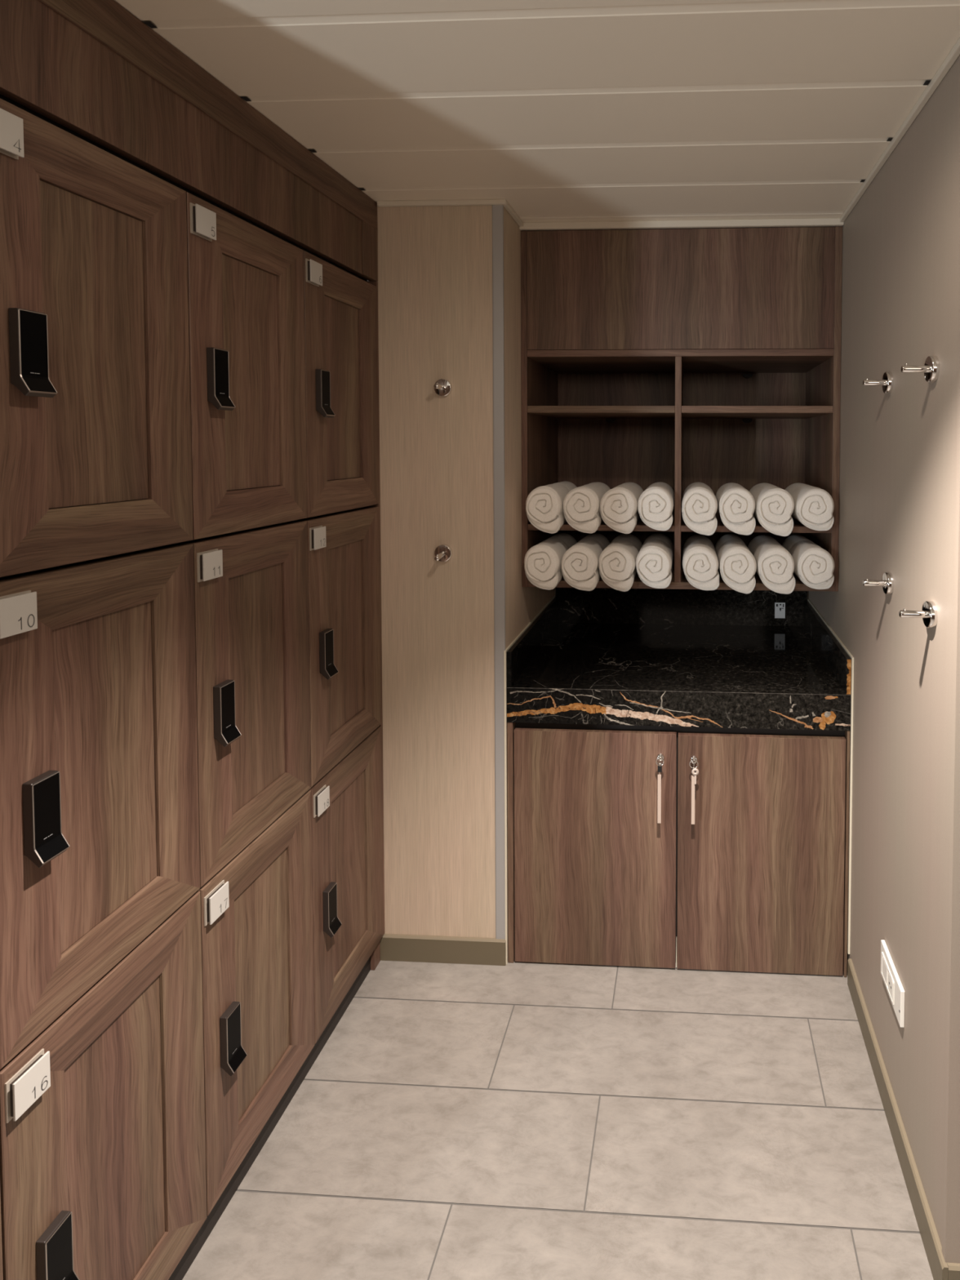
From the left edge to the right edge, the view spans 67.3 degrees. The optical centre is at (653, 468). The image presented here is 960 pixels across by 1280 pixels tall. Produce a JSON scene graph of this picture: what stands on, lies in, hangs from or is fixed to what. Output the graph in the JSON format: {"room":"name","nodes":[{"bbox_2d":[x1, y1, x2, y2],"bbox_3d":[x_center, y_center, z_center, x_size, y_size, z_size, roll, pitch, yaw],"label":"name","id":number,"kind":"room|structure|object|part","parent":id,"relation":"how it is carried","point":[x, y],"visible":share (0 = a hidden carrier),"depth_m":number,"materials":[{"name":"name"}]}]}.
{"room":"changing room","nodes":[
{"label":"changing room","id":0,"kind":"room"},
{"bbox_2d":[377,204,554,937],"bbox_3d":[-0.583,0.345,2.347,0.371,2.212,0.800,0,2,3],"label":"wall pillar","id":1,"kind":"structure","parent":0,"point":[435,319],"depth_m":1.95,"materials":[{"name":"beige wood"}]},
{"bbox_2d":[362,280,384,933],"bbox_3d":[-1.020,0.409,1.966,0.499,1.857,0.010,0,2,3],"label":"strip","id":2,"kind":"object","parent":1,"relation":"attached to","point":[373,282],"visible":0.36,"depth_m":1.95,"materials":[{"name":"brown wood"}]},
{"bbox_2d":[377,199,506,206],"bbox_3d":[-0.583,-0.729,1.902,0.360,0.013,0.013,0,2,3],"label":"trim","id":3,"kind":"structure","parent":1,"relation":"attached to","point":[473,202],"depth_m":1.90,"materials":[{"name":"beige"}]},
{"bbox_2d":[433,378,452,396],"bbox_3d":[-0.586,-0.223,1.896,0.049,0.049,0.060,0,2,3],"label":"coat hook","id":4,"kind":"object","parent":1,"relation":"attached to","point":[442,387],"visible":1,"depth_m":1.91,"materials":[{"name":"silver metal"}]},
{"bbox_2d":[380,933,506,965],"bbox_3d":[-0.606,1.378,1.979,0.371,0.072,0.010,0,2,3],"label":"baseboard","id":5,"kind":"structure","parent":1,"relation":"attached to","point":[393,947],"depth_m":1.97,"materials":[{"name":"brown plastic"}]},
{"bbox_2d":[434,543,453,561],"bbox_3d":[-0.590,0.239,1.913,0.049,0.049,0.060,0,2,3],"label":"coat hook","id":6,"kind":"object","parent":1,"relation":"attached to","point":[442,553],"visible":1,"depth_m":1.93,"materials":[{"name":"silver metal"}]},
{"bbox_2d":[492,204,505,939],"bbox_3d":[-0.431,0.310,1.938,0.030,2.066,0.007,0,2,3],"label":"trim","id":7,"kind":"structure","parent":1,"relation":"attached to","point":[497,210],"depth_m":1.93,"materials":[{"name":"silver metal"}]},
{"bbox_2d":[502,201,523,226],"bbox_3d":[-0.404,-0.732,1.993,0.013,0.013,0.187,0,2,3],"label":"trim","id":8,"kind":"structure","parent":1,"relation":"attached to","point":[508,206],"depth_m":1.98,"materials":[{"name":"beige"}]},
{"bbox_2d":[114,0,959,231],"bbox_3d":[-0.490,-0.711,0.501,4.500,0.050,4.400,0,2,3],"label":"ceiling","id":9,"kind":"structure","parent":0,"point":[557,110],"depth_m":1.31,"materials":[{"name":"beige paint"}]},
{"bbox_2d":[182,959,933,1279],"bbox_3d":[-0.499,1.490,0.539,4.500,0.050,4.320,0,2,3],"label":"floor","id":10,"kind":"structure","parent":0,"point":[515,1120],"depth_m":1.47,"materials":[{"name":"grey tile"}]},
{"bbox_2d":[0,1189,3,1279],"bbox_3d":[-1.130,0.493,0.837,0.598,1.917,0.087,0,2,3],"label":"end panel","id":11,"kind":"object","parent":10,"relation":"on","point":[1,1242],"visible":1,"depth_m":0.88,"materials":[{"name":"brown wood"}]},
{"bbox_2d":[0,891,206,1279],"bbox_3d":[-1.066,1.065,1.080,0.546,0.607,0.360,0,2,3],"label":"locker","id":12,"kind":"object","parent":10,"relation":"on","point":[103,1140],"visible":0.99,"depth_m":1.06,"materials":[{"name":"brown wood"}]},
{"bbox_3d":[-0.822,0.811,0.908,0.009,0.052,0.052,0,2,3],"label":"backing plate","id":13,"kind":"part","parent":12,"relation":"part of","materials":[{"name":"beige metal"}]},
{"bbox_3d":[-0.817,0.811,0.908,0.003,0.049,0.049,0,2,3],"label":"number plate","id":14,"kind":"part","parent":12,"relation":"part of","materials":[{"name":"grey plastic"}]},
{"bbox_3d":[-0.814,1.091,0.946,0.025,0.112,0.039,0,2,3],"label":"lock handle","id":15,"kind":"part","parent":12,"relation":"part of","materials":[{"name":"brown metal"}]},
{"bbox_3d":[-0.807,1.089,0.945,0.013,0.103,0.037,0,2,3],"label":"plate","id":16,"kind":"part","parent":12,"relation":"part of","materials":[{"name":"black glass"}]},
{"bbox_2d":[0,543,199,1069],"bbox_3d":[-1.064,0.447,1.058,0.546,0.618,0.360,0,2,3],"label":"locker","id":17,"kind":"object","parent":12,"relation":"on","point":[100,820],"visible":1,"depth_m":1.01,"materials":[{"name":"brown wood"}]},
{"bbox_3d":[-0.820,0.188,0.886,0.009,0.052,0.052,0,2,3],"label":"backing plate","id":18,"kind":"part","parent":17,"relation":"part of","materials":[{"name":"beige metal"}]},
{"bbox_3d":[-0.815,0.188,0.886,0.003,0.049,0.049,0,2,3],"label":"number plate","id":19,"kind":"part","parent":17,"relation":"part of","materials":[{"name":"grey plastic"}]},
{"bbox_3d":[-0.812,0.468,0.924,0.025,0.112,0.039,0,2,3],"label":"lock handle","id":20,"kind":"part","parent":17,"relation":"part of","materials":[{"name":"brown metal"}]},
{"bbox_3d":[-0.805,0.466,0.923,0.013,0.103,0.037,0,2,3],"label":"plate","id":21,"kind":"part","parent":17,"relation":"part of","materials":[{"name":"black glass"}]},
{"bbox_2d":[0,97,193,577],"bbox_3d":[-1.062,-0.171,1.037,0.546,0.604,0.360,0,2,3],"label":"locker","id":22,"kind":"object","parent":17,"relation":"on","point":[95,460],"visible":1,"depth_m":1.00,"materials":[{"name":"brown wood"}]},
{"bbox_3d":[-0.819,-0.423,0.865,0.009,0.052,0.052,0,2,3],"label":"backing plate","id":23,"kind":"part","parent":22,"relation":"part of","materials":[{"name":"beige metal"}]},
{"bbox_3d":[-0.813,-0.423,0.865,0.003,0.049,0.049,0,2,3],"label":"number plate","id":24,"kind":"part","parent":22,"relation":"part of","materials":[{"name":"grey plastic"}]},
{"bbox_3d":[-0.810,-0.149,0.902,0.025,0.112,0.039,0,2,3],"label":"lock handle","id":25,"kind":"part","parent":22,"relation":"part of","materials":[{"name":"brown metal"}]},
{"bbox_3d":[-0.803,-0.151,0.902,0.013,0.103,0.037,0,2,3],"label":"plate","id":26,"kind":"part","parent":22,"relation":"part of","materials":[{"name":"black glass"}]},
{"bbox_3d":[-0.827,-0.169,1.024,0.009,0.444,0.177,0,2,3],"label":"door panel","id":27,"kind":"part","parent":22,"relation":"part of","materials":[{"name":"brown wood"}]},
{"bbox_3d":[-0.829,0.449,1.046,0.009,0.458,0.177,0,2,3],"label":"door panel","id":28,"kind":"part","parent":17,"relation":"part of","materials":[{"name":"brown wood"}]},
{"bbox_3d":[-0.831,1.066,1.068,0.009,0.446,0.177,0,2,3],"label":"door panel","id":29,"kind":"part","parent":12,"relation":"part of","materials":[{"name":"brown wood"}]},
{"bbox_2d":[197,790,315,1216],"bbox_3d":[-1.047,1.052,1.441,0.546,0.607,0.360,0,2,3],"label":"locker","id":30,"kind":"object","parent":10,"relation":"on","point":[257,922],"visible":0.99,"depth_m":1.40,"materials":[{"name":"brown wood"}]},
{"bbox_3d":[-0.803,0.798,1.270,0.009,0.052,0.052,0,2,3],"label":"backing plate","id":31,"kind":"part","parent":30,"relation":"part of","materials":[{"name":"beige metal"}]},
{"bbox_3d":[-0.797,0.798,1.269,0.003,0.049,0.049,0,2,3],"label":"number plate","id":32,"kind":"part","parent":30,"relation":"part of","materials":[{"name":"grey plastic"}]},
{"bbox_3d":[-0.794,1.078,1.307,0.025,0.112,0.039,0,2,3],"label":"lock handle","id":33,"kind":"part","parent":30,"relation":"part of","materials":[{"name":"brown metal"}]},
{"bbox_3d":[-0.788,1.076,1.307,0.013,0.103,0.037,0,2,3],"label":"plate","id":34,"kind":"part","parent":30,"relation":"part of","materials":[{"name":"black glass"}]},
{"bbox_2d":[168,520,311,887],"bbox_3d":[-1.045,0.435,1.420,0.546,0.618,0.360,0,2,3],"label":"locker","id":35,"kind":"object","parent":30,"relation":"on","point":[251,586],"visible":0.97,"depth_m":1.38,"materials":[{"name":"brown wood"}]},
{"bbox_3d":[-0.801,0.175,1.248,0.009,0.052,0.052,0,2,3],"label":"backing plate","id":36,"kind":"part","parent":35,"relation":"part of","materials":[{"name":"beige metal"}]},
{"bbox_3d":[-0.795,0.175,1.248,0.003,0.049,0.049,0,2,3],"label":"number plate","id":37,"kind":"part","parent":35,"relation":"part of","materials":[{"name":"grey plastic"}]},
{"bbox_3d":[-0.792,0.455,1.285,0.025,0.112,0.039,0,2,3],"label":"lock handle","id":38,"kind":"part","parent":35,"relation":"part of","materials":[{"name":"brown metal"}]},
{"bbox_3d":[-0.786,0.453,1.285,0.013,0.103,0.037,0,2,3],"label":"plate","id":39,"kind":"part","parent":35,"relation":"part of","materials":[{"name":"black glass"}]},
{"bbox_2d":[186,191,306,539],"bbox_3d":[-1.043,-0.183,1.398,0.546,0.604,0.360,0,2,3],"label":"locker","id":40,"kind":"object","parent":35,"relation":"on","point":[246,282],"visible":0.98,"depth_m":1.35,"materials":[{"name":"brown wood"}]},
{"bbox_3d":[-0.799,-0.436,1.226,0.009,0.052,0.052,0,2,3],"label":"backing plate","id":41,"kind":"part","parent":40,"relation":"part of","materials":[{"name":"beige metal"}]},
{"bbox_3d":[-0.793,-0.436,1.226,0.003,0.049,0.049,0,2,3],"label":"number plate","id":42,"kind":"part","parent":40,"relation":"part of","materials":[{"name":"grey plastic"}]},
{"bbox_3d":[-0.790,-0.162,1.263,0.025,0.112,0.039,0,2,3],"label":"lock handle","id":43,"kind":"part","parent":40,"relation":"part of","materials":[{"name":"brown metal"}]},
{"bbox_3d":[-0.784,-0.164,1.263,0.013,0.103,0.037,0,2,3],"label":"plate","id":44,"kind":"part","parent":40,"relation":"part of","materials":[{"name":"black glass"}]},
{"bbox_3d":[-0.808,-0.182,1.385,0.009,0.444,0.177,0,2,3],"label":"door panel","id":45,"kind":"part","parent":40,"relation":"part of","materials":[{"name":"brown wood"}]},
{"bbox_3d":[-0.810,0.436,1.407,0.009,0.458,0.177,0,2,3],"label":"door panel","id":46,"kind":"part","parent":35,"relation":"part of","materials":[{"name":"brown wood"}]},
{"bbox_3d":[-0.812,1.053,1.429,0.009,0.446,0.177,0,2,3],"label":"door panel","id":47,"kind":"part","parent":30,"relation":"part of","materials":[{"name":"brown wood"}]},
{"bbox_2d":[168,940,380,1279],"bbox_3d":[-1.056,1.395,1.454,0.490,0.072,1.083,0,2,3],"label":"plinth","id":48,"kind":"object","parent":10,"relation":"on","point":[213,1217],"visible":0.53,"depth_m":1.47,"materials":[{"name":"black"}]},
{"bbox_2d":[308,725,383,1044],"bbox_3d":[-1.028,1.040,1.803,0.546,0.607,0.359,0,2,3],"label":"locker","id":49,"kind":"object","parent":10,"relation":"on","point":[346,802],"visible":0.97,"depth_m":1.77,"materials":[{"name":"brown wood"}]},
{"bbox_3d":[-0.784,0.786,1.631,0.009,0.052,0.052,0,2,3],"label":"backing plate","id":50,"kind":"part","parent":49,"relation":"part of","materials":[{"name":"beige metal"}]},
{"bbox_3d":[-0.778,0.786,1.631,0.003,0.049,0.049,0,2,3],"label":"number plate","id":51,"kind":"part","parent":49,"relation":"part of","materials":[{"name":"grey plastic"}]},
{"bbox_3d":[-0.775,1.065,1.668,0.025,0.112,0.039,0,2,3],"label":"lock handle","id":52,"kind":"part","parent":49,"relation":"part of","materials":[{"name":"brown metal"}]},
{"bbox_2d":[285,506,381,786],"bbox_3d":[-1.026,0.422,1.781,0.546,0.618,0.359,0,2,3],"label":"locker","id":53,"kind":"object","parent":49,"relation":"on","point":[344,553],"visible":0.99,"depth_m":1.75,"materials":[{"name":"brown wood"}]},
{"bbox_3d":[-0.782,0.163,1.609,0.009,0.052,0.052,0,2,3],"label":"backing plate","id":54,"kind":"part","parent":53,"relation":"part of","materials":[{"name":"beige metal"}]},
{"bbox_3d":[-0.776,0.163,1.609,0.003,0.049,0.049,0,2,3],"label":"number plate","id":55,"kind":"part","parent":53,"relation":"part of","materials":[{"name":"grey plastic"}]},
{"bbox_3d":[-0.773,0.442,1.646,0.025,0.112,0.039,0,2,3],"label":"lock handle","id":56,"kind":"part","parent":53,"relation":"part of","materials":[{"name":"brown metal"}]},
{"bbox_3d":[-0.766,0.440,1.646,0.013,0.103,0.037,0,2,3],"label":"plate","id":57,"kind":"part","parent":53,"relation":"part of","materials":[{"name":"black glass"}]},
{"bbox_2d":[303,250,378,517],"bbox_3d":[-1.024,-0.196,1.759,0.546,0.604,0.359,0,2,3],"label":"locker","id":58,"kind":"object","parent":53,"relation":"on","point":[340,330],"visible":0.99,"depth_m":1.73,"materials":[{"name":"brown wood"}]},
{"bbox_2d":[0,0,377,281],"bbox_3d":[-1.057,-0.601,1.344,0.520,0.232,1.184,0,2,3],"label":"fascia board","id":59,"kind":"object","parent":58,"relation":"on","point":[92,70],"visible":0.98,"depth_m":1.16,"materials":[{"name":"brown wood"}]},
{"bbox_3d":[-0.780,-0.449,1.588,0.009,0.052,0.052,0,2,3],"label":"backing plate","id":60,"kind":"part","parent":58,"relation":"part of","materials":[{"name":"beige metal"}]},
{"bbox_3d":[-0.774,-0.448,1.587,0.003,0.049,0.049,0,2,3],"label":"number plate","id":61,"kind":"part","parent":58,"relation":"part of","materials":[{"name":"grey plastic"}]},
{"bbox_3d":[-0.771,-0.175,1.625,0.025,0.112,0.039,0,2,3],"label":"lock handle","id":62,"kind":"part","parent":58,"relation":"part of","materials":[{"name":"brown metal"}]},
{"bbox_3d":[-0.765,-0.177,1.624,0.013,0.103,0.037,0,2,3],"label":"plate","id":63,"kind":"part","parent":58,"relation":"part of","materials":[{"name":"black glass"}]},
{"bbox_3d":[-0.789,-0.195,1.747,0.009,0.444,0.177,0,2,3],"label":"door panel","id":64,"kind":"part","parent":58,"relation":"part of","materials":[{"name":"brown wood"}]},
{"bbox_3d":[-0.791,0.423,1.768,0.009,0.458,0.177,0,2,3],"label":"door panel","id":65,"kind":"part","parent":53,"relation":"part of","materials":[{"name":"brown wood"}]},
{"bbox_3d":[-0.768,1.063,1.668,0.013,0.103,0.037,0,2,3],"label":"plate","id":66,"kind":"part","parent":49,"relation":"part of","materials":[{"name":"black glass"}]},
{"bbox_3d":[-0.793,1.041,1.790,0.009,0.446,0.177,0,2,3],"label":"door panel","id":67,"kind":"part","parent":49,"relation":"part of","materials":[{"name":"brown wood"}]},
{"bbox_2d":[506,722,849,977],"bbox_3d":[0.081,1.056,2.275,0.956,0.696,0.704,0,2,3],"label":"base cabinet","id":68,"kind":"object","parent":10,"relation":"on","point":[758,882],"visible":0.91,"depth_m":1.94,"materials":[{"name":"brown wood"}]},
{"bbox_3d":[-0.388,1.054,2.307,0.016,0.696,0.689,0,2,3],"label":"post","id":69,"kind":"part","parent":68,"relation":"part of","materials":[{"name":"brown wood"}]},
{"bbox_3d":[-0.166,1.075,1.959,0.458,0.670,0.019,0,2,3],"label":"door","id":70,"kind":"part","parent":68,"relation":"part of","materials":[{"name":"brown wood"}]},
{"bbox_2d":[655,757,663,823],"bbox_3d":[0.018,0.885,1.905,0.023,0.184,0.028,0,2,3],"label":"keys","id":71,"kind":"object","parent":68,"relation":"attached to","point":[660,762],"visible":1,"depth_m":1.90,"materials":[{"name":"silver metal"}]},
{"bbox_2d":[506,587,851,730],"bbox_3d":[0.083,0.536,2.278,0.956,0.340,0.723,0,2,3],"label":"countertop","id":72,"kind":"structure","parent":68,"relation":"on","point":[696,658],"depth_m":2.14,"materials":[{"name":"black stone"}]},
{"bbox_2d":[774,602,785,617],"bbox_3d":[0.477,0.537,2.607,0.039,0.059,0.001,0,2,3],"label":"wall outlet","id":73,"kind":"object","parent":72,"relation":"attached to","point":[780,607],"visible":1,"depth_m":2.61,"materials":[{"name":"white plastic"}]},
{"bbox_2d":[688,760,698,824],"bbox_3d":[0.109,0.887,1.897,0.022,0.180,0.029,-1,2,-27],"label":"keys","id":74,"kind":"object","parent":68,"relation":"attached to","point":[694,770],"visible":1,"depth_m":1.89,"materials":[{"name":"silver metal"}]},
{"bbox_3d":[0.299,1.079,1.935,0.462,0.668,0.019,0,2,3],"label":"door","id":75,"kind":"part","parent":68,"relation":"part of","materials":[{"name":"brown wood"}]},
{"bbox_3d":[0.554,1.058,2.257,0.008,0.696,0.689,0,2,3],"label":"post","id":76,"kind":"part","parent":68,"relation":"part of","materials":[{"name":"brown wood"}]},
{"bbox_2d":[554,587,808,599],"bbox_3d":[0.105,0.336,2.672,0.968,2.212,0.078,0,2,3],"label":"wall","id":77,"kind":"structure","parent":0,"point":[554,588],"depth_m":2.66,"materials":[{"name":"laminate"}]},
{"bbox_2d":[503,595,555,964],"bbox_3d":[-0.399,0.951,2.311,0.005,0.902,0.716,0,2,3],"label":"trim","id":78,"kind":"structure","parent":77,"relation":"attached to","point":[553,597],"depth_m":1.96,"materials":[{"name":"beige"}]},
{"bbox_2d":[520,226,842,591],"bbox_3d":[0.090,-0.183,2.348,0.967,1.091,0.503,0,2,3],"label":"upper cabinet","id":79,"kind":"object","parent":77,"relation":"attached to","point":[678,358],"visible":0.8,"depth_m":2.11,"materials":[{"name":"brown wood"}]},
{"bbox_3d":[-0.383,-0.185,2.373,0.018,1.091,0.503,0,2,3],"label":"panel","id":80,"kind":"part","parent":79,"relation":"part of","materials":[{"name":"brown wood"}]},
{"bbox_2d":[524,533,577,590],"bbox_3d":[-0.323,0.295,2.230,0.108,0.138,0.316,0,2,6],"label":"rolled towel","id":81,"kind":"object","parent":79,"relation":"in","point":[543,561],"visible":0.97,"depth_m":2.08,"materials":[{"name":"white fabric"}]},
{"bbox_2d":[525,481,577,533],"bbox_3d":[-0.318,0.121,2.227,0.108,0.144,0.321,0,2,6],"label":"rolled towel","id":82,"kind":"object","parent":79,"relation":"on","point":[544,504],"visible":0.94,"depth_m":2.07,"materials":[{"name":"white fabric"}]},
{"bbox_2d":[561,533,609,591],"bbox_3d":[-0.212,0.296,2.225,0.117,0.139,0.315,0,2,3],"label":"rolled towel","id":83,"kind":"object","parent":79,"relation":"in","point":[580,562],"visible":0.95,"depth_m":2.08,"materials":[{"name":"white fabric"}]},
{"bbox_2d":[563,482,610,533],"bbox_3d":[-0.205,0.122,2.221,0.110,0.142,0.308,0,2,5],"label":"rolled towel","id":84,"kind":"object","parent":79,"relation":"on","point":[581,504],"visible":0.96,"depth_m":2.07,"materials":[{"name":"white fabric"}]},
{"bbox_2d":[528,511,674,531],"bbox_3d":[-0.149,0.175,2.370,0.453,0.018,0.495,0,2,3],"label":"shelf","id":85,"kind":"object","parent":79,"relation":"attached to","point":[640,526],"depth_m":2.12,"materials":[{"name":"brown wood"}]},
{"bbox_2d":[527,405,675,418],"bbox_3d":[-0.148,-0.188,2.357,0.453,0.021,0.495,0,2,3],"label":"shelf","id":86,"kind":"object","parent":79,"relation":"attached to","point":[533,411],"depth_m":2.12,"materials":[{"name":"brown wood"}]},
{"bbox_2d":[599,533,642,591],"bbox_3d":[-0.100,0.298,2.227,0.117,0.140,0.317,0,2,3],"label":"rolled towel","id":87,"kind":"object","parent":79,"relation":"in","point":[617,561],"visible":0.95,"depth_m":2.08,"materials":[{"name":"white fabric"}]},
{"bbox_2d":[600,482,643,533],"bbox_3d":[-0.095,0.122,2.217,0.118,0.141,0.324,0,2,3],"label":"rolled towel","id":88,"kind":"object","parent":79,"relation":"on","point":[619,510],"visible":0.96,"depth_m":2.06,"materials":[{"name":"white fabric"}]},
{"bbox_2d":[635,533,674,588],"bbox_3d":[0.009,0.292,2.219,0.110,0.129,0.327,0,2,3],"label":"rolled towel","id":89,"kind":"object","parent":79,"relation":"in","point":[655,558],"visible":1,"depth_m":2.06,"materials":[{"name":"white fabric"}]},
{"bbox_2d":[637,481,674,530],"bbox_3d":[0.013,0.117,2.214,0.108,0.133,0.307,0,2,3],"label":"rolled towel","id":90,"kind":"object","parent":79,"relation":"on","point":[655,504],"visible":1,"depth_m":2.06,"materials":[{"name":"white fabric"}]},
{"bbox_3d":[0.089,-0.357,2.338,0.927,0.020,0.497,0,2,3],"label":"rail","id":91,"kind":"part","parent":79,"relation":"part of","materials":[{"name":"brown wood"}]},
{"bbox_3d":[0.077,-0.540,2.095,0.927,0.360,0.021,0,2,3],"label":"panel","id":92,"kind":"part","parent":79,"relation":"part of","materials":[{"name":"brown wood"}]},
{"bbox_2d":[519,217,844,230],"bbox_3d":[0.079,-0.730,2.068,0.968,0.020,0.015,0,2,3],"label":"trim","id":93,"kind":"structure","parent":79,"relation":"attached to","point":[820,221],"depth_m":2.06,"materials":[{"name":"beige"}]},
{"bbox_3d":[0.102,-0.012,2.602,0.928,0.688,0.006,0,2,3],"label":"panel","id":94,"kind":"part","parent":79,"relation":"part of","materials":[{"name":"brown wood"}]},
{"bbox_2d":[681,482,717,535],"bbox_3d":[0.146,0.124,2.212,0.108,0.146,0.316,0,2,3],"label":"rolled towel","id":95,"kind":"object","parent":79,"relation":"on","point":[700,504],"visible":1,"depth_m":2.06,"materials":[{"name":"white fabric"}]},
{"bbox_2d":[682,534,719,590],"bbox_3d":[0.148,0.295,2.205,0.112,0.133,0.307,0,2,3],"label":"rolled towel","id":96,"kind":"object","parent":79,"relation":"in","point":[700,558],"visible":1,"depth_m":2.06,"materials":[{"name":"white fabric"}]},
{"bbox_2d":[715,533,756,593],"bbox_3d":[0.258,0.300,2.207,0.116,0.143,0.323,0,2,3],"label":"rolled towel","id":97,"kind":"object","parent":79,"relation":"in","point":[737,565],"visible":0.98,"depth_m":2.05,"materials":[{"name":"white fabric"}]},
{"bbox_2d":[715,482,755,535],"bbox_3d":[0.257,0.124,2.200,0.111,0.143,0.307,0,2,3],"label":"rolled towel","id":98,"kind":"object","parent":79,"relation":"on","point":[735,504],"visible":0.99,"depth_m":2.05,"materials":[{"name":"white fabric"}]},
{"bbox_2d":[680,510,831,533],"bbox_3d":[0.324,0.177,2.345,0.454,0.018,0.495,0,2,3],"label":"shelf","id":99,"kind":"object","parent":79,"relation":"attached to","point":[798,527],"depth_m":2.10,"materials":[{"name":"brown wood"}]},
{"bbox_2d":[681,405,832,418],"bbox_3d":[0.325,-0.186,2.332,0.454,0.021,0.495,0,2,3],"label":"shelf","id":100,"kind":"object","parent":79,"relation":"attached to","point":[687,411],"depth_m":2.09,"materials":[{"name":"brown wood"}]},
{"bbox_2d":[747,534,795,594],"bbox_3d":[0.369,0.299,2.194,0.118,0.140,0.315,0,2,3],"label":"rolled towel","id":101,"kind":"object","parent":79,"relation":"in","point":[775,563],"visible":0.96,"depth_m":2.04,"materials":[{"name":"white fabric"}]},
{"bbox_2d":[749,482,794,536],"bbox_3d":[0.367,0.126,2.199,0.116,0.144,0.323,0,2,3],"label":"rolled towel","id":102,"kind":"object","parent":79,"relation":"on","point":[774,505],"visible":0.99,"depth_m":2.04,"materials":[{"name":"white fabric"}]},
{"bbox_2d":[782,534,834,589],"bbox_3d":[0.483,0.293,2.195,0.108,0.126,0.320,0,2,1],"label":"rolled towel","id":103,"kind":"object","parent":79,"relation":"in","point":[814,566],"visible":0.98,"depth_m":2.04,"materials":[{"name":"white fabric"}]},
{"bbox_2d":[785,482,834,530],"bbox_3d":[0.481,0.117,2.186,0.117,0.127,0.318,0,2,3],"label":"rolled towel","id":104,"kind":"object","parent":79,"relation":"on","point":[814,507],"visible":0.98,"depth_m":2.03,"materials":[{"name":"white fabric"}]},
{"bbox_3d":[0.563,-0.181,2.323,0.021,1.091,0.503,0,2,3],"label":"panel","id":105,"kind":"part","parent":79,"relation":"part of","materials":[{"name":"brown wood"}]},
{"bbox_2d":[808,55,959,1246],"bbox_3d":[0.580,0.363,1.922,0.060,2.212,1.526,0,2,3],"label":"wall","id":106,"kind":"structure","parent":0,"point":[900,275],"depth_m":1.44,"materials":[{"name":"paint"}]},
{"bbox_2d":[807,599,853,954],"bbox_3d":[0.562,0.920,2.258,0.005,0.830,0.716,0,2,3],"label":"trim","id":107,"kind":"structure","parent":106,"relation":"attached to","point":[808,600],"depth_m":1.91,"materials":[{"name":"beige"}]},
{"bbox_2d":[862,371,893,393],"bbox_3d":[0.504,-0.193,1.559,0.060,0.049,0.049,0,2,3],"label":"coat hook","id":108,"kind":"object","parent":106,"relation":"attached to","point":[886,382],"visible":1,"depth_m":1.55,"materials":[{"name":"silver metal"}]},
{"bbox_2d":[862,572,893,594],"bbox_3d":[0.501,0.258,1.550,0.060,0.049,0.049,0,2,3],"label":"coat hook","id":109,"kind":"object","parent":106,"relation":"attached to","point":[887,584],"visible":1,"depth_m":1.54,"materials":[{"name":"silver metal"}]},
{"bbox_2d":[880,939,904,1027],"bbox_3d":[0.519,1.119,1.507,0.011,0.078,0.150,0,2,3],"label":"wall outlet","id":110,"kind":"object","parent":106,"relation":"attached to","point":[895,988],"visible":1,"depth_m":1.49,"materials":[{"name":"white plastic"}]},
{"bbox_3d":[0.516,1.122,1.522,0.003,0.050,0.091,0,2,3],"label":"module frame","id":111,"kind":"part","parent":110,"relation":"part of","materials":[{"name":"white plastic"}]},
{"bbox_2d":[888,972,893,998],"bbox_3d":[0.515,1.124,1.501,0.001,0.037,0.032,0,2,3],"label":"socket","id":112,"kind":"object","parent":110,"relation":"attached to","point":[890,975],"depth_m":1.50,"materials":[{"name":"white plastic"}]},
{"bbox_2d":[847,958,948,1279],"bbox_3d":[0.520,1.397,1.545,0.010,0.072,0.714,0,2,3],"label":"baseboard","id":113,"kind":"structure","parent":106,"relation":"attached to","point":[939,1268],"depth_m":1.43,"materials":[{"name":"brown plastic"}]},
{"bbox_2d":[840,37,959,222],"bbox_3d":[0.531,-0.715,1.580,0.013,0.013,0.913,0,2,3],"label":"trim","id":114,"kind":"structure","parent":106,"relation":"attached to","point":[954,53],"depth_m":1.41,"materials":[{"name":"beige paint"}]},
{"bbox_2d":[898,600,937,627],"bbox_3d":[0.487,0.270,1.280,0.060,0.049,0.049,0,2,3],"label":"coat hook","id":115,"kind":"object","parent":106,"relation":"attached to","point":[928,613],"visible":1,"depth_m":1.27,"materials":[{"name":"silver metal"}]},
{"bbox_2d":[901,355,939,382],"bbox_3d":[0.489,-0.183,1.276,0.060,0.049,0.049,0,2,3],"label":"coat hook","id":116,"kind":"object","parent":106,"relation":"attached to","point":[931,369],"visible":1,"depth_m":1.27,"materials":[{"name":"silver metal"}]},
{"bbox_2d":[942,291,959,1263],"bbox_3d":[0.524,0.340,1.166,0.032,2.066,0.016,0,2,3],"label":"trim","id":117,"kind":"structure","parent":106,"relation":"attached to","point":[951,1174],"depth_m":1.18,"materials":[{"name":"laminate"}]},
{"bbox_3d":[1.181,0.392,1.157,1.220,2.212,0.060,0,2,3],"label":"wall","id":118,"kind":"structure","parent":0,"visible":0},
{"bbox_2d":[946,1262,959,1279],"bbox_3d":[1.141,1.412,1.160,1.270,0.072,0.010,0,2,3],"label":"baseboard","id":119,"kind":"structure","parent":118,"relation":"attached to","point":[953,1268],"depth_m":1.19,"materials":[{"name":"brown plastic"}]}
]}

